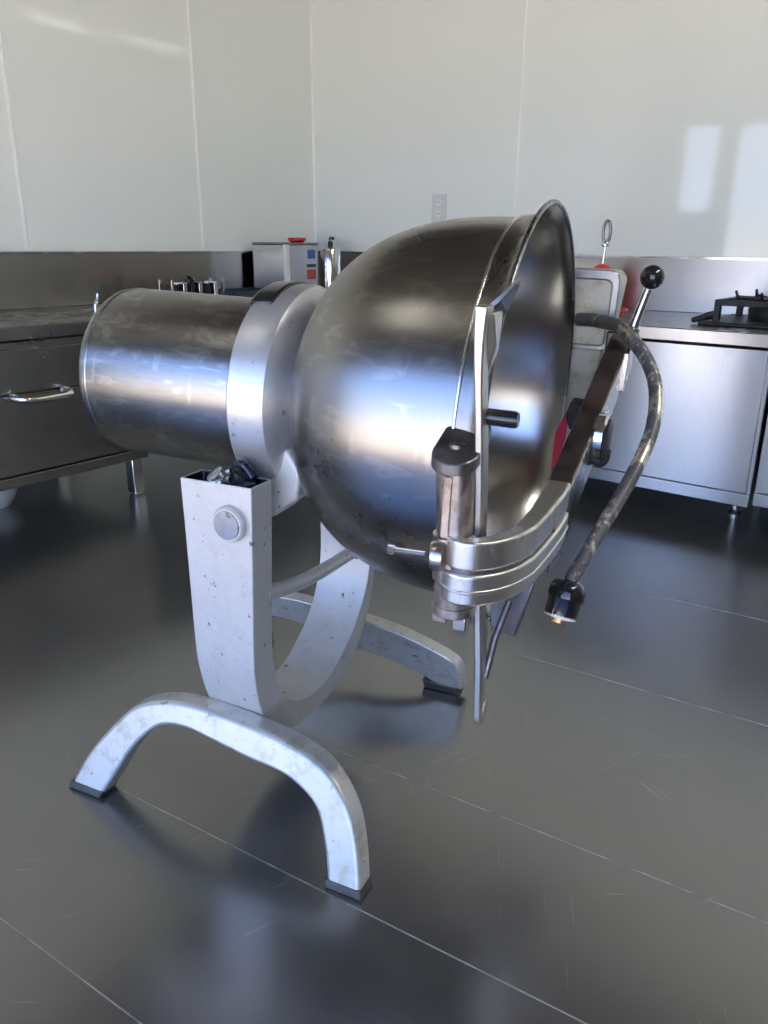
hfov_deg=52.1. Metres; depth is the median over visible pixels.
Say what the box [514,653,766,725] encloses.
trim
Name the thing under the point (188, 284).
rack
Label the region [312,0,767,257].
wall
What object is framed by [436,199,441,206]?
socket
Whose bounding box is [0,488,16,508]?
tub
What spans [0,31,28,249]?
trim
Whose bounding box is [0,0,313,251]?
wall
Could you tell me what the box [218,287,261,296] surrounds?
tray
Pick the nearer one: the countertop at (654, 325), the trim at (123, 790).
the trim at (123, 790)
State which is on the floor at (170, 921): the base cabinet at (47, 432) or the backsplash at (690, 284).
the base cabinet at (47, 432)
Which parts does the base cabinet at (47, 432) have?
drawer, handle, drawer, rail, leg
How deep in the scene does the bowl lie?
0.91 m
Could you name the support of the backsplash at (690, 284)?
attached to the wall at (649, 118)
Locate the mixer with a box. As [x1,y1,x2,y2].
[69,199,664,900]
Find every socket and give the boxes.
[435,210,441,217]
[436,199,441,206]
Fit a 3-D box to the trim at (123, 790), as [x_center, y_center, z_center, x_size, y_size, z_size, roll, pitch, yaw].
[0.249,0.582,0.876,1.560,0.001,0.002,12,22,29]
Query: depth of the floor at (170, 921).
1.23 m
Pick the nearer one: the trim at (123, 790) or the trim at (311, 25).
the trim at (123, 790)
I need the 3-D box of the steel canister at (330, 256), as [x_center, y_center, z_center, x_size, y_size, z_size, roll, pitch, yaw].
[-0.248,-1.144,3.655,0.094,0.263,0.094,14,23,35]
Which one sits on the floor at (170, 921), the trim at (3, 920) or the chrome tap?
the trim at (3, 920)
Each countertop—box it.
[0,304,100,341]
[618,289,767,348]
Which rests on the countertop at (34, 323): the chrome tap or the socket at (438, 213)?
the chrome tap
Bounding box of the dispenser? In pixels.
[252,242,318,287]
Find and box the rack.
[158,275,224,294]
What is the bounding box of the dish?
[288,237,305,242]
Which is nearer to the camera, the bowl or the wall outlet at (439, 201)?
the bowl
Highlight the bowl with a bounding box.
[289,199,574,621]
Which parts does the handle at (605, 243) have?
stem, loop handle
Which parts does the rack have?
knob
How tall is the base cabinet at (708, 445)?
0.555 m
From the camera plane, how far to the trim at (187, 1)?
3.23 m
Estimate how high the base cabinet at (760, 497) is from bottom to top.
0.555 m
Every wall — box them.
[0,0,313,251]
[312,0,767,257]
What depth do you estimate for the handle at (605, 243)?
2.88 m
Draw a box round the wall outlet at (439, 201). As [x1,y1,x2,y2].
[431,194,446,222]
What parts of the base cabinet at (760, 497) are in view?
rail, door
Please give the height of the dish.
0.022 m
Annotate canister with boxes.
[320,236,340,288]
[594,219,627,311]
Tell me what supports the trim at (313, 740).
on the floor at (170, 921)
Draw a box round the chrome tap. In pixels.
[94,293,98,312]
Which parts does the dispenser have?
lid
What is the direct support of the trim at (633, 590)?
on the floor at (170, 921)
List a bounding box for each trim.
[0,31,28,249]
[0,917,141,1023]
[123,790,587,1023]
[186,0,203,249]
[310,0,316,242]
[514,0,527,216]
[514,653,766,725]
[633,590,765,620]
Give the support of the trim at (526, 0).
attached to the wall at (649, 118)
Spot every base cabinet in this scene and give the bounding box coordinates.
[0,335,147,494]
[562,339,767,514]
[752,417,767,507]
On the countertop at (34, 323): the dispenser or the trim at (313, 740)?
the dispenser
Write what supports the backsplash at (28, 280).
attached to the wall at (100, 91)
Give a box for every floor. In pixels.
[0,453,767,1023]
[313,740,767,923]
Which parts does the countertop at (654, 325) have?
spout, gas burner, drip plate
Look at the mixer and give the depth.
1.07 m
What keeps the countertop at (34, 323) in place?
on the base cabinet at (47, 432)
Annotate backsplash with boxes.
[0,251,253,309]
[318,251,767,314]

